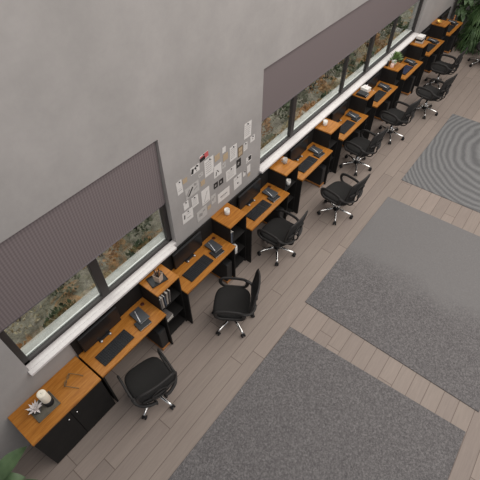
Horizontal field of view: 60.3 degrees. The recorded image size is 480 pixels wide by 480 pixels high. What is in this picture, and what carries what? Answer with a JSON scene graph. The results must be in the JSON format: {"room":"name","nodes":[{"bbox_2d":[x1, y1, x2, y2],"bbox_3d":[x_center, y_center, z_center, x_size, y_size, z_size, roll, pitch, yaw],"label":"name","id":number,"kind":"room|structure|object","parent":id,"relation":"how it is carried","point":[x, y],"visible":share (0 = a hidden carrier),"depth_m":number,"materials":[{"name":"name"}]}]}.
{"room":"open-plan office","nodes":[
{"label":"open-plan office","id":0,"kind":"room"},
{"bbox_2d":[0,0,458,459],"bbox_3d":[0.641,-2.755,5.062,0.225,6.000,17.180,30,55,24],"label":"wall","id":1,"kind":"structure","parent":0,"point":[86,86],"depth_m":3.55,"materials":[{"name":"paint"}]},
{"bbox_2d":[0,204,176,375],"bbox_3d":[-1.512,0.128,4.064,0.305,1.555,2.107,30,55,24],"label":"window","id":2,"kind":"structure","parent":1,"relation":"in","point":[61,332],"depth_m":4.48,"materials":[{"name":"grey metal"}]},
{"bbox_2d":[0,142,165,332],"bbox_3d":[-1.471,-0.079,3.798,0.031,0.873,2.063,30,55,24],"label":"roller blind","id":3,"kind":"object","parent":2,"relation":"attached to","point":[39,258],"visible":0.95,"depth_m":3.76,"materials":[{"name":"grey fabric"}]},
{"bbox_2d":[176,180,182,195],"bbox_3d":[-0.675,-0.586,4.645,0.014,0.189,0.090,30,57,24],"label":"paper","id":4,"kind":"object","parent":1,"relation":"attached to","point":[179,186],"visible":1,"depth_m":4.65,"materials":[{"name":"white paper"}]},
{"bbox_2d":[182,207,192,224],"bbox_3d":[-0.634,-0.295,5.058,0.014,0.182,0.194,30,55,24],"label":"paper","id":5,"kind":"object","parent":1,"relation":"attached to","point":[188,214],"visible":1,"depth_m":5.06,"materials":[{"name":"white paper"}]},
{"bbox_2d":[185,180,198,199],"bbox_3d":[-0.564,-0.590,4.874,0.002,0.162,0.235,30,56,24],"label":"paper","id":6,"kind":"object","parent":1,"relation":"attached to","point":[191,190],"visible":1,"depth_m":4.87,"materials":[{"name":"white paper"}]},
{"bbox_2d":[191,194,198,207],"bbox_3d":[-0.543,-0.471,5.035,0.014,0.162,0.115,30,56,24],"label":"paper","id":7,"kind":"object","parent":1,"relation":"attached to","point":[194,199],"visible":1,"depth_m":5.03,"materials":[{"name":"white paper"}]},
{"bbox_2d":[190,163,199,175],"bbox_3d":[-0.509,-0.804,4.723,0.014,0.105,0.154,30,55,24],"label":"paper","id":8,"kind":"object","parent":1,"relation":"attached to","point":[195,168],"visible":1,"depth_m":4.72,"materials":[{"name":"white paper"}]},
{"bbox_2d":[196,205,206,221],"bbox_3d":[-0.487,-0.338,5.311,0.002,0.178,0.196,30,55,24],"label":"paper","id":9,"kind":"object","parent":1,"relation":"attached to","point":[202,213],"visible":1,"depth_m":5.31,"materials":[{"name":"white paper"}]},
{"bbox_2d":[201,186,209,205],"bbox_3d":[-0.430,-0.553,5.179,0.002,0.243,0.150,30,55,24],"label":"paper","id":10,"kind":"object","parent":1,"relation":"attached to","point":[205,194],"visible":1,"depth_m":5.18,"materials":[{"name":"white paper"}]},
{"bbox_2d":[204,155,213,177],"bbox_3d":[-0.364,-0.874,4.929,0.014,0.243,0.165,30,55,24],"label":"paper","id":11,"kind":"object","parent":1,"relation":"attached to","point":[209,163],"visible":1,"depth_m":4.93,"materials":[{"name":"white paper"}]},
{"bbox_2d":[214,162,221,178],"bbox_3d":[-0.277,-0.864,5.125,0.002,0.180,0.147,30,56,24],"label":"paper","id":12,"kind":"object","parent":1,"relation":"attached to","point":[217,169],"visible":1,"depth_m":5.12,"materials":[{"name":"white paper"}]},
{"bbox_2d":[218,186,229,203],"bbox_3d":[-0.217,-0.608,5.535,0.002,0.158,0.245,30,54,24],"label":"paper","id":13,"kind":"object","parent":1,"relation":"attached to","point":[225,192],"visible":1,"depth_m":5.53,"materials":[{"name":"white paper"}]},
{"bbox_2d":[226,164,235,181],"bbox_3d":[-0.111,-0.876,5.424,0.014,0.176,0.210,30,56,24],"label":"paper","id":14,"kind":"object","parent":1,"relation":"attached to","point":[231,172],"visible":1,"depth_m":5.42,"materials":[{"name":"white paper"}]},
{"bbox_2d":[230,143,236,161],"bbox_3d":[-0.080,-1.103,5.227,0.014,0.216,0.145,30,55,24],"label":"paper","id":15,"kind":"object","parent":1,"relation":"attached to","point":[233,150],"visible":1,"depth_m":5.23,"materials":[{"name":"white paper"}]},
{"bbox_2d":[234,172,241,189],"bbox_3d":[-0.026,-0.802,5.674,0.014,0.207,0.175,30,57,24],"label":"paper","id":16,"kind":"object","parent":1,"relation":"attached to","point":[237,180],"visible":1,"depth_m":5.68,"materials":[{"name":"white paper"}]},
{"bbox_2d":[244,120,251,139],"bbox_3d":[0.104,-1.399,5.252,0.014,0.231,0.159,30,55,24],"label":"paper","id":17,"kind":"object","parent":1,"relation":"attached to","point":[247,127],"visible":1,"depth_m":5.25,"materials":[{"name":"white paper"}]},
{"bbox_2d":[259,0,423,172],"bbox_3d":[2.021,-3.331,7.069,0.305,1.555,5.962,30,55,24],"label":"window","id":18,"kind":"structure","parent":1,"relation":"in","point":[296,130],"depth_m":7.22,"materials":[{"name":"grey metal"}]},
{"bbox_2d":[262,0,418,120],"bbox_3d":[2.062,-3.571,6.764,0.031,0.773,5.918,30,55,24],"label":"roller blind","id":19,"kind":"object","parent":18,"relation":"attached to","point":[295,71],"visible":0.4,"depth_m":6.06,"materials":[{"name":"grey fabric"}]},
{"bbox_2d":[11,40,479,479],"bbox_3d":[3.817,1.091,5.756,8.225,0.120,17.180,30,55,24],"label":"floor","id":20,"kind":"structure","parent":0,"point":[211,368],"depth_m":5.51,"materials":[{"name":"brown wood"}]},
{"bbox_2d":[0,446,35,479],"bbox_3d":[-2.199,2.424,4.039,0.543,0.750,0.664,16,51,14],"label":"potted plant","id":21,"kind":"object","parent":20,"relation":"on","point":[9,461],"visible":1,"depth_m":3.94,"materials":[{"name":"green plant"}]},
{"bbox_2d":[8,356,115,462],"bbox_3d":[-1.888,1.870,4.521,0.445,0.750,0.830,30,55,24],"label":"storage cabinet","id":22,"kind":"object","parent":20,"relation":"on","point":[79,410],"visible":0.98,"depth_m":4.32,"materials":[{"name":"brown wood"}]},
{"bbox_2d":[28,391,60,422],"bbox_3d":[-1.978,1.683,4.172,0.200,0.020,0.250,31,56,24],"label":"tray","id":23,"kind":"object","parent":22,"relation":"on","point":[45,411],"visible":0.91,"depth_m":4.15,"materials":[{"name":"stone"}]},
{"bbox_2d":[25,401,41,414],"bbox_3d":[-2.037,1.672,4.102,0.165,0.124,0.155,-1,49,-1],"label":"flower ornament","id":24,"kind":"object","parent":23,"relation":"on","point":[35,408],"visible":1,"depth_m":4.09,"materials":[{"name":"grey ceramic"}]},
{"bbox_2d":[36,389,53,406],"bbox_3d":[-1.938,1.571,4.105,0.096,0.252,0.096,30,55,24],"label":"pillar candle","id":25,"kind":"object","parent":23,"relation":"on","point":[42,395],"visible":1,"depth_m":4.05,"materials":[{"name":"white wax"}]},
{"bbox_2d":[70,284,172,401],"bbox_3d":[-1.335,1.223,4.892,0.428,1.038,0.966,30,55,24],"label":"office desk","id":26,"kind":"object","parent":20,"relation":"on","point":[133,299],"visible":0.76,"depth_m":4.74,"materials":[{"name":"brown wood"}]},
{"bbox_2d":[77,306,120,351],"bbox_3d":[-1.536,1.004,4.583,0.078,0.290,0.524,30,55,24],"label":"monitor","id":27,"kind":"object","parent":26,"relation":"on","point":[99,331],"visible":1,"depth_m":4.56,"materials":[{"name":"black plastic"}]},
{"bbox_2d":[95,329,133,365],"bbox_3d":[-1.394,1.193,4.598,0.172,0.020,0.432,29,55,23],"label":"keyboard","id":28,"kind":"object","parent":26,"relation":"on","point":[123,338],"visible":1,"depth_m":4.59,"materials":[{"name":"black plastic"}]},
{"bbox_2d":[134,319,151,331],"bbox_3d":[-1.129,0.968,4.793,0.125,0.020,0.165,36,58,27],"label":"notebook","id":29,"kind":"object","parent":26,"relation":"on","point":[147,322],"visible":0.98,"depth_m":4.77,"materials":[{"name":"black paper"}]},
{"bbox_2d":[129,307,149,324],"bbox_3d":[-1.179,0.886,4.842,0.205,0.014,0.142,33,57,25],"label":"notebook","id":30,"kind":"object","parent":29,"relation":"on","point":[142,316],"visible":1,"depth_m":4.83,"materials":[{"name":"grey paper"}]},
{"bbox_2d":[117,348,176,419],"bbox_3d":[-1.005,1.568,4.647,0.591,0.950,0.665,-31,56,-24],"label":"office chair","id":31,"kind":"object","parent":20,"relation":"on","point":[150,380],"visible":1,"depth_m":4.60,"materials":[{"name":"black fabric"}]},
{"bbox_2d":[145,323,169,350],"bbox_3d":[-1.095,1.190,5.323,0.350,0.430,0.132,30,55,24],"label":"computer tower","id":32,"kind":"object","parent":20,"relation":"on","point":[157,335],"visible":0.76,"depth_m":5.22,"materials":[{"name":"black plastic"}]},
{"bbox_2d":[138,264,186,334],"bbox_3d":[-0.962,0.801,5.257,0.338,1.040,0.360,30,55,24],"label":"shelf unit","id":33,"kind":"object","parent":20,"relation":"on","point":[176,306],"visible":0.53,"depth_m":4.99,"materials":[{"name":"brown wood"}]},
{"bbox_2d":[146,270,167,287],"bbox_3d":[-0.975,0.461,4.850,0.210,0.020,0.160,-31,56,-24],"label":"desk tray","id":34,"kind":"object","parent":33,"relation":"on","point":[150,280],"visible":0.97,"depth_m":4.83,"materials":[{"name":"black plastic"}]},
{"bbox_2d":[152,271,162,282],"bbox_3d":[-0.951,0.433,4.799,0.088,0.120,0.088,19,52,16],"label":"pencil holder","id":35,"kind":"object","parent":34,"relation":"on","point":[158,280],"visible":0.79,"depth_m":4.78,"materials":[{"name":"beige"}]},
{"bbox_3d":[-0.968,0.969,5.302,0.190,0.030,0.130,30,55,24],"label":"book","id":36,"kind":"object","parent":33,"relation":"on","visible":0},
{"bbox_2d":[163,309,172,320],"bbox_3d":[-0.968,0.949,5.279,0.190,0.030,0.130,27,54,21],"label":"book","id":37,"kind":"object","parent":36,"relation":"on","point":[169,314],"visible":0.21,"depth_m":5.27,"materials":[{"name":"white paper"}]},
{"bbox_2d":[160,218,235,323],"bbox_3d":[-0.520,0.425,5.585,0.428,1.038,0.966,30,55,24],"label":"office desk","id":38,"kind":"object","parent":20,"relation":"on","point":[207,234],"visible":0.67,"depth_m":5.42,"materials":[{"name":"black laminate"}]},
{"bbox_2d":[172,231,201,268],"bbox_3d":[-0.657,0.144,5.330,0.078,0.290,0.524,30,55,24],"label":"monitor","id":39,"kind":"object","parent":38,"relation":"on","point":[185,253],"visible":1,"depth_m":5.30,"materials":[{"name":"black plastic"}]},
{"bbox_2d":[182,255,213,281],"bbox_3d":[-0.541,0.357,5.323,0.172,0.020,0.432,30,55,24],"label":"keyboard","id":40,"kind":"object","parent":38,"relation":"on","point":[203,262],"visible":1,"depth_m":5.31,"materials":[{"name":"black plastic"}]},
{"bbox_2d":[209,248,223,258],"bbox_3d":[-0.307,0.163,5.492,0.125,0.020,0.165,36,58,27],"label":"notebook","id":41,"kind":"object","parent":38,"relation":"on","point":[217,254],"visible":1,"depth_m":5.46,"materials":[{"name":"black paper"}]},
{"bbox_2d":[204,239,222,252],"bbox_3d":[-0.357,0.081,5.541,0.205,0.014,0.142,33,57,25],"label":"notebook","id":42,"kind":"object","parent":41,"relation":"on","point":[215,245],"visible":1,"depth_m":5.53,"materials":[{"name":"grey paper"}]},
{"bbox_2d":[210,257,232,283],"bbox_3d":[-0.281,0.393,6.016,0.350,0.430,0.132,30,55,24],"label":"computer tower","id":43,"kind":"object","parent":20,"relation":"on","point":[224,268],"visible":0.62,"depth_m":5.91,"materials":[{"name":"black plastic"}]},
{"bbox_2d":[211,203,246,268],"bbox_3d":[-0.150,0.006,5.948,0.338,1.040,0.360,30,55,24],"label":"shelf unit","id":44,"kind":"object","parent":20,"relation":"on","point":[222,224],"visible":0.56,"depth_m":5.63,"materials":[{"name":"black laminate"}]},
{"bbox_2d":[211,269,260,337],"bbox_3d":[-0.076,0.778,5.333,0.665,0.950,0.591,4,49,4],"label":"office chair","id":45,"kind":"object","parent":20,"relation":"on","point":[231,302],"visible":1,"depth_m":5.29,"materials":[{"name":"black plastic"}]},
{"bbox_2d":[228,168,289,262],"bbox_3d":[0.292,-0.370,6.276,0.428,1.038,0.966,30,55,24],"label":"office desk","id":46,"kind":"object","parent":20,"relation":"on","point":[282,201],"visible":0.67,"depth_m":6.11,"materials":[{"name":"black laminate"}]},
{"bbox_2d":[238,178,260,209],"bbox_3d":[0.155,-0.652,6.021,0.078,0.290,0.524,30,55,24],"label":"monitor","id":47,"kind":"object","parent":46,"relation":"on","point":[246,198],"visible":0.96,"depth_m":6.00,"materials":[{"name":"black plastic"}]},
{"bbox_2d":[246,200,271,220],"bbox_3d":[0.272,-0.438,6.014,0.172,0.020,0.432,31,56,24],"label":"keyboard","id":48,"kind":"object","parent":46,"relation":"on","point":[262,206],"visible":0.98,"depth_m":6.00,"materials":[{"name":"black plastic"}]},
{"bbox_2d":[267,195,280,202],"bbox_3d":[0.506,-0.633,6.183,0.125,0.020,0.165,36,58,27],"label":"notebook","id":49,"kind":"object","parent":46,"relation":"on","point":[276,197],"visible":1,"depth_m":6.16,"materials":[{"name":"black paper"}]},
{"bbox_2d":[262,187,277,197],"bbox_3d":[0.455,-0.714,6.231,0.205,0.014,0.142,33,57,25],"label":"notebook","id":50,"kind":"object","parent":49,"relation":"on","point":[273,193],"visible":1,"depth_m":6.22,"materials":[{"name":"grey paper"}]},
{"bbox_2d":[262,205,283,223],"bbox_3d":[0.531,-0.403,6.706,0.350,0.430,0.132,30,55,24],"label":"computer tower","id":51,"kind":"object","parent":20,"relation":"on","point":[273,214],"visible":0.26,"depth_m":6.58,"materials":[{"name":"black plastic"}]},
{"bbox_2d":[257,209,307,265],"bbox_3d":[0.603,-0.141,6.132,0.665,0.950,0.591,31,56,24],"label":"office chair","id":52,"kind":"object","parent":20,"relation":"on","point":[279,232],"visible":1,"depth_m":6.07,"materials":[{"name":"black fabric"}]},
{"bbox_2d":[268,156,298,215],"bbox_3d":[0.663,-0.790,6.638,0.338,1.040,0.360,30,55,24],"label":"shelf unit","id":53,"kind":"object","parent":20,"relation":"on","point":[278,172],"visible":0.44,"depth_m":6.30,"materials":[{"name":"black laminate"}]},
{"bbox_2d":[283,128,332,213],"bbox_3d":[1.105,-1.166,6.967,0.428,1.038,0.966,30,55,24],"label":"office desk","id":54,"kind":"object","parent":20,"relation":"on","point":[325,159],"visible":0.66,"depth_m":6.85,"materials":[{"name":"black laminate"}]},
{"bbox_2d":[289,135,307,160],"bbox_3d":[0.968,-1.447,6.712,0.078,0.290,0.524,30,55,24],"label":"monitor","id":55,"kind":"object","parent":54,"relation":"on","point":[295,153],"visible":0.97,"depth_m":6.69,"materials":[{"name":"black plastic"}]},
{"bbox_2d":[298,156,317,172],"bbox_3d":[1.084,-1.234,6.705,0.172,0.020,0.432,30,56,24],"label":"keyboard","id":56,"kind":"object","parent":54,"relation":"on","point":[309,161],"visible":0.98,"depth_m":6.70,"materials":[{"name":"black plastic"}]},
{"bbox_2d":[313,152,324,157],"bbox_3d":[1.318,-1.428,6.874,0.125,0.020,0.165,36,58,27],"label":"notebook","id":57,"kind":"object","parent":54,"relation":"on","point":[321,154],"visible":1,"depth_m":6.85,"materials":[{"name":"black paper"}]},
{"bbox_2d":[308,146,322,154],"bbox_3d":[1.268,-1.510,6.922,0.205,0.014,0.142,33,57,25],"label":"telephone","id":58,"kind":"object","parent":57,"relation":"on","point":[317,149],"visible":1,"depth_m":6.92,"materials":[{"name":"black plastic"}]},
{"bbox_2d":[304,163,325,187],"bbox_3d":[1.344,-1.198,7.397,0.350,0.430,0.132,30,55,24],"label":"computer tower","id":59,"kind":"object","parent":20,"relation":"on","point":[316,177],"visible":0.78,"depth_m":7.34,"materials":[{"name":"black plastic"}]},
{"bbox_2d":[168,327,465,479],"bbox_3d":[0.778,2.507,4.444,2.382,0.012,2.852,30,55,24],"label":"rug","id":60,"kind":"object","parent":20,"relation":"on","point":[306,412],"visible":1,"depth_m":4.73,"materials":[{"name":"grey carpet"}]},
{"bbox_2d":[312,118,341,172],"bbox_3d":[1.475,-1.585,7.329,0.338,1.040,0.360,30,55,24],"label":"shelf unit","id":61,"kind":"object","parent":20,"relation":"on","point":[327,136],"visible":0.38,"depth_m":6.99,"materials":[{"name":"black laminate"}]},
{"bbox_2d":[317,173,370,224],"bbox_3d":[1.650,-0.778,6.683,0.591,0.950,0.665,-36,58,-27],"label":"office chair","id":62,"kind":"object","parent":20,"relation":"on","point":[339,193],"visible":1,"depth_m":6.62,"materials":[{"name":"black fabric"}]},
{"bbox_2d":[326,95,367,173],"bbox_3d":[1.917,-1.962,7.657,0.428,1.038,0.966,30,55,24],"label":"office desk","id":63,"kind":"object","parent":20,"relation":"on","point":[361,123],"visible":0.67,"depth_m":7.53,"materials":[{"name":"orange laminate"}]},
{"bbox_2d":[331,101,346,121],"bbox_3d":[1.780,-2.243,7.403,0.078,0.290,0.524,30,55,24],"label":"monitor","id":64,"kind":"object","parent":63,"relation":"on","point":[338,113],"visible":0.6,"depth_m":7.38,"materials":[{"name":"black plastic"}]},
{"bbox_2d":[340,120,354,133],"bbox_3d":[1.897,-2.029,7.396,0.172,0.020,0.432,30,55,23],"label":"keyboard","id":65,"kind":"object","parent":63,"relation":"on","point":[347,124],"visible":0.94,"depth_m":7.39,"materials":[{"name":"black plastic"}]},
{"bbox_2d":[342,129,360,145],"bbox_3d":[2.156,-1.994,8.088,0.350,0.430,0.132,30,55,24],"label":"computer tower","id":66,"kind":"object","parent":20,"relation":"on","point":[356,133],"visible":0.14,"depth_m":7.92,"materials":[{"name":"black plastic"}]},
{"bbox_2d":[349,87,375,136],"bbox_3d":[2.288,-2.381,8.020,0.338,1.040,0.360,30,55,24],"label":"shelf unit","id":67,"kind":"object","parent":20,"relation":"on","point":[362,105],"visible":0.31,"depth_m":7.68,"materials":[{"name":"black laminate"}]},
{"bbox_2d":[339,127,388,175],"bbox_3d":[2.222,-1.717,7.500,0.591,0.950,0.665,-36,58,-27],"label":"office chair","id":68,"kind":"object","parent":20,"relation":"on","point":[361,147],"visible":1,"depth_m":7.43,"materials":[{"name":"black fabric"}]},
{"bbox_2d":[361,67,397,138],"bbox_3d":[2.730,-2.757,8.348,0.428,1.038,0.966,30,55,24],"label":"office desk","id":69,"kind":"object","parent":20,"relation":"on","point":[390,95],"visible":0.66,"depth_m":8.22,"materials":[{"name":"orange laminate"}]},
{"bbox_2d":[366,72,378,90],"bbox_3d":[2.592,-3.038,8.094,0.078,0.290,0.524,30,55,24],"label":"monitor","id":70,"kind":"object","parent":69,"relation":"on","point":[372,82],"visible":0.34,"depth_m":8.08,"materials":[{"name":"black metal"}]},
{"bbox_2d":[374,90,386,101],"bbox_3d":[2.709,-2.825,8.087,0.172,0.020,0.432,30,55,24],"label":"keyboard","id":71,"kind":"object","parent":69,"relation":"on","point":[379,94],"visible":0.88,"depth_m":8.09,"materials":[{"name":"black plastic"}]},
{"bbox_2d":[374,100,390,119],"bbox_3d":[2.969,-2.789,8.779,0.350,0.430,0.132,30,55,24],"label":"computer tower","id":72,"kind":"object","parent":20,"relation":"on","point":[385,105],"visible":0.3,"depth_m":8.66,"materials":[{"name":"black plastic"}]},
{"bbox_2d":[379,60,404,107],"bbox_3d":[3.100,-3.176,8.711,0.338,1.040,0.360,30,55,24],"label":"shelf unit","id":73,"kind":"object","parent":20,"relation":"on","point":[389,75],"visible":0.37,"depth_m":8.35,"materials":[{"name":"black laminate"}]},
{"bbox_2d":[390,51,402,64],"bbox_3d":[3.127,-3.626,8.238,0.270,0.263,0.289,30,55,24],"label":"potted plant","id":74,"kind":"object","parent":73,"relation":"on","point":[396,55],"visible":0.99,"depth_m":8.21,"materials":[{"name":"green plant"}]},
{"bbox_2d":[305,197,479,411],"bbox_3d":[2.720,0.622,6.081,2.435,0.012,2.842,30,55,24],"label":"rug","id":75,"kind":"object","parent":20,"relation":"on","point":[407,285],"visible":1,"depth_m":5.94,"materials":[{"name":"grey carpet"}]},
{"bbox_2d":[376,97,422,144],"bbox_3d":[3.091,-2.450,8.137,0.591,0.950,0.665,-36,58,-27],"label":"office chair","id":76,"kind":"object","parent":20,"relation":"on","point":[394,116],"visible":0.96,"depth_m":8.05,"materials":[{"name":"grey plastic"}]},
{"bbox_2d":[391,44,422,107],"bbox_3d":[3.542,-3.553,9.039,0.428,1.038,0.966,30,55,24],"label":"office desk","id":77,"kind":"object","parent":20,"relation":"on","point":[415,70],"visible":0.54,"depth_m":8.92,"materials":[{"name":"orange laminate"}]},
{"bbox_2d":[401,75,415,95],"bbox_3d":[3.781,-3.585,9.470,0.350,0.430,0.132,30,55,24],"label":"computer tower","id":78,"kind":"object","parent":20,"relation":"on","point":[408,83],"visible":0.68,"depth_m":9.39,"materials":[{"name":"black plastic"}]},
{"bbox_2d":[405,38,429,80],"bbox_3d":[3.913,-3.972,9.402,0.338,1.040,0.360,30,55,24],"label":"shelf unit","id":79,"kind":"object","parent":20,"relation":"on","point":[416,51],"visible":0.39,"depth_m":9.04,"materials":[{"name":"black laminate"}]},
{"bbox_2d":[415,24,443,86],"bbox_3d":[4.354,-4.348,9.730,0.428,1.038,0.966,30,55,24],"label":"office desk","id":80,"kind":"object","parent":20,"relation":"on","point":[436,50],"visible":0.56,"depth_m":9.61,"materials":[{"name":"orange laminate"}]},
{"bbox_2d":[424,53,436,72],"bbox_3d":[4.594,-4.380,10.161,0.350,0.430,0.132,30,55,24],"label":"computer tower","id":81,"kind":"object","parent":20,"relation":"on","point":[432,57],"visible":0.48,"depth_m":10.05,"materials":[{"name":"black plastic"}]},
{"bbox_2d":[416,74,457,118],"bbox_3d":[4.058,-3.131,8.727,0.591,0.950,0.665,-34,57,-26],"label":"office chair","id":82,"kind":"object","parent":20,"relation":"on","point":[429,92],"visible":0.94,"depth_m":8.63,"materials":[{"name":"black fabric"}]},
{"bbox_2d":[428,19,450,40],"bbox_3d":[4.725,-4.767,10.093,0.338,1.040,0.360,30,55,24],"label":"shelf unit","id":83,"kind":"object","parent":20,"relation":"on","point":[438,31],"visible":0.48,"depth_m":9.72,"materials":[{"name":"black laminate"}]},
{"bbox_2d":[401,114,479,212],"bbox_3d":[4.766,-1.381,7.820,2.415,0.012,2.762,30,55,24],"label":"rug","id":84,"kind":"object","parent":20,"relation":"on","point":[448,168],"visible":1,"depth_m":7.83,"materials":[{"name":"grey carpet"}]},
{"bbox_2d":[423,47,467,88],"bbox_3d":[4.673,-3.978,9.463,0.665,0.950,0.591,32,56,25],"label":"office chair","id":85,"kind":"object","parent":20,"relation":"on","point":[439,67],"visible":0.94,"depth_m":9.37,"materials":[{"name":"black fabric"}]},
{"bbox_2d":[437,6,462,60],"bbox_3d":[5.167,-5.144,10.421,0.428,1.038,0.966,30,55,24],"label":"office desk","id":86,"kind":"object","parent":20,"relation":"on","point":[455,31],"visible":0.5,"depth_m":10.24,"materials":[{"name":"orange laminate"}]},
{"bbox_2d":[444,35,455,53],"bbox_3d":[5.406,-5.176,10.852,0.350,0.430,0.132,30,55,24],"label":"computer tower","id":87,"kind":"object","parent":20,"relation":"on","point":[449,44],"visible":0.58,"depth_m":10.76,"materials":[{"name":"black plastic"}]},
{"bbox_2d":[452,0,476,46],"bbox_3d":[5.746,-5.870,10.556,0.515,1.786,0.593,30,55,24],"label":"potted plant","id":88,"kind":"object","parent":20,"relation":"on","point":[461,11],"visible":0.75,"depth_m":10.49,"materials":[{"name":"green plant"}]},
{"bbox_2d":[454,0,479,55],"bbox_3d":[6.115,-5.576,10.534,0.940,1.734,0.786,30,55,24],"label":"potted palm","id":89,"kind":"object","parent":20,"relation":"on","point":[470,38],"visible":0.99,"depth_m":10.58,"materials":[{"name":"green plant"}]},
{"bbox_2d":[468,42,479,66],"bbox_3d":[6.113,-4.774,10.153,0.665,0.950,0.591,25,53,20],"label":"office chair","id":90,"kind":"object","parent":20,"relation":"on","point":[478,44],"visible":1,"depth_m":10.38,"materials":[{"name":"grey plastic"}]},
{"bbox_2d":[455,1,479,41],"bbox_3d":[9.021,-5.885,7.761,8.000,6.000,0.200,30,55,24],"label":"wall","id":91,"kind":"structure","parent":0,"point":[468,7],"depth_m":11.11,"materials":[{"name":"paint"}]},
{"label":"outside","id":92,"kind":"structure","parent":0,"visible":0},
{"bbox_2d":[5,4,414,347],"bbox_3d":[0.251,-4.141,10.491,6.000,0.457,26.000,30,55,24],"label":"outdoor scenery","id":93,"kind":"structure","parent":92,"point":[84,285],"depth_m":6.81,"materials":[{"name":"green plant"}]},
{"bbox_2d":[4,305,41,334],"bbox_3d":[-3.209,1.022,5.841,0.765,0.606,0.725,5,49,4],"label":"shrub","id":94,"kind":"object","parent":93,"relation":"on","point":[11,329],"visible":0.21,"depth_m":5.75,"materials":[{"name":"plant"}]},
{"bbox_2d":[42,299,75,328],"bbox_3d":[-2.381,1.177,5.765,0.762,0.588,0.740,-31,56,-24],"label":"shrub","id":95,"kind":"object","parent":93,"relation":"on","point":[56,313],"visible":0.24,"depth_m":5.73,"materials":[{"name":"plant"}]},
{"bbox_2d":[48,273,80,297],"bbox_3d":[-2.747,0.576,6.263,0.659,0.518,0.647,12,50,10],"label":"shrub","id":96,"kind":"object","parent":93,"relation":"on","point":[79,275],"visible":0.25,"depth_m":6.17,"materials":[{"name":"plant"}]},
{"bbox_2d":[98,241,118,265],"bbox_3d":[-2.299,0.114,6.642,0.709,0.581,0.728,-7,49,-6],"label":"shrub","id":97,"kind":"object","parent":93,"relation":"on","point":[117,242],"visible":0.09,"depth_m":6.57,"materials":[{"name":"plant"}]},
{"bbox_2d":[125,237,151,259],"bbox_3d":[-1.476,0.259,6.569,0.717,0.571,0.739,30,55,23],"label":"shrub","id":98,"kind":"object","parent":93,"relation":"on","point":[136,246],"visible":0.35,"depth_m":6.56,"materials":[{"name":"plant"}]},
{"bbox_2d":[126,215,152,239],"bbox_3d":[-1.838,-0.335,7.041,0.692,0.554,0.706,8,49,7],"label":"shrub","id":99,"kind":"object","parent":93,"relation":"on","point":[149,218],"visible":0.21,"depth_m":6.96,"materials":[{"name":"plant"}]},
{"bbox_2d":[261,118,273,135],"bbox_3d":[0.371,-2.490,8.915,0.673,0.551,0.691,31,56,24],"label":"shrub","id":100,"kind":"object","parent":93,"relation":"on","point":[265,121],"visible":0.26,"depth_m":8.81,"materials":[{"name":"plant"}]},
{"bbox_2d":[261,133,278,148],"bbox_3d":[0.708,-1.880,8.418,0.730,0.584,0.744,-15,50,-12],"label":"shrub","id":101,"kind":"object","parent":93,"relation":"on","point":[271,136],"visible":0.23,"depth_m":8.39,"materials":[{"name":"plant"}]},
{"bbox_2d":[268,101,289,122],"bbox_3d":[0.824,-2.953,9.296,0.752,0.602,0.767,15,51,13],"label":"shrub","id":102,"kind":"object","parent":93,"relation":"on","point":[287,107],"visible":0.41,"depth_m":9.15,"materials":[{"name":"plant"}]},
{"bbox_2d":[296,89,307,106],"bbox_3d":[1.288,-3.381,9.708,0.636,0.506,0.655,4,49,4],"label":"shrub","id":103,"kind":"object","parent":93,"relation":"on","point":[304,95],"visible":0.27,"depth_m":9.59,"materials":[{"name":"plant"}]},
{"bbox_2d":[296,100,318,117],"bbox_3d":[1.639,-2.795,9.207,0.731,0.599,0.751,-21,52,-17],"label":"shrub","id":104,"kind":"object","parent":93,"relation":"on","point":[306,107],"visible":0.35,"depth_m":9.19,"materials":[{"name":"plant"}]},
{"bbox_2d":[305,75,326,93],"bbox_3d":[1.754,-3.850,10.084,0.728,0.581,0.709,29,55,23],"label":"shrub","id":105,"kind":"object","parent":93,"relation":"on","point":[321,80],"visible":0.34,"depth_m":9.98,"materials":[{"name":"plant"}]},
{"bbox_2d":[323,65,341,79],"bbox_3d":[2.242,-4.295,10.489,0.680,0.541,0.701,13,50,11],"label":"shrub","id":106,"kind":"object","parent":93,"relation":"on","point":[336,70],"visible":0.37,"depth_m":10.36,"materials":[{"name":"plant"}]},
{"bbox_2d":[331,74,350,89],"bbox_3d":[2.578,-3.706,10.001,0.703,0.588,0.742,-2,49,-1],"label":"shrub","id":107,"kind":"object","parent":93,"relation":"on","point":[336,82],"visible":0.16,"depth_m":9.95,"materials":[{"name":"plant"}]},
{"bbox_2d":[336,52,356,69],"bbox_3d":[2.692,-4.753,10.860,0.767,0.602,0.752,-8,49,-7],"label":"shrub","id":108,"kind":"object","parent":93,"relation":"on","point":[351,57],"visible":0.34,"depth_m":10.73,"materials":[{"name":"plant"}]},
{"bbox_2d":[353,44,366,56],"bbox_3d":[3.164,-5.207,11.283,0.658,0.521,0.623,-16,51,-13],"label":"shrub","id":109,"kind":"object","parent":93,"relation":"on","point":[361,48],"visible":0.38,"depth_m":11.14,"materials":[{"name":"plant"}]},
{"bbox_2d":[364,33,381,46],"bbox_3d":[3.622,-5.677,11.671,0.728,0.581,0.709,-33,57,-25],"label":"shrub","id":110,"kind":"object","parent":93,"relation":"on","point":[377,38],"visible":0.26,"depth_m":11.56,"materials":[{"name":"plant"}]},
{"bbox_2d":[378,24,390,38],"bbox_3d":[4.087,-6.109,12.055,0.706,0.554,0.692,-18,51,-15],"label":"shrub","id":111,"kind":"object","parent":93,"relation":"on","point":[387,29],"visible":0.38,"depth_m":11.94,"materials":[{"name":"plant"}]},
{"bbox_2d":[384,16,402,29],"bbox_3d":[4.535,-6.575,12.452,0.740,0.588,0.762,-2,49,-1],"label":"shrub","id":112,"kind":"object","parent":93,"relation":"on","point":[399,22],"visible":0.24,"depth_m":12.31,"materials":[{"name":"plant"}]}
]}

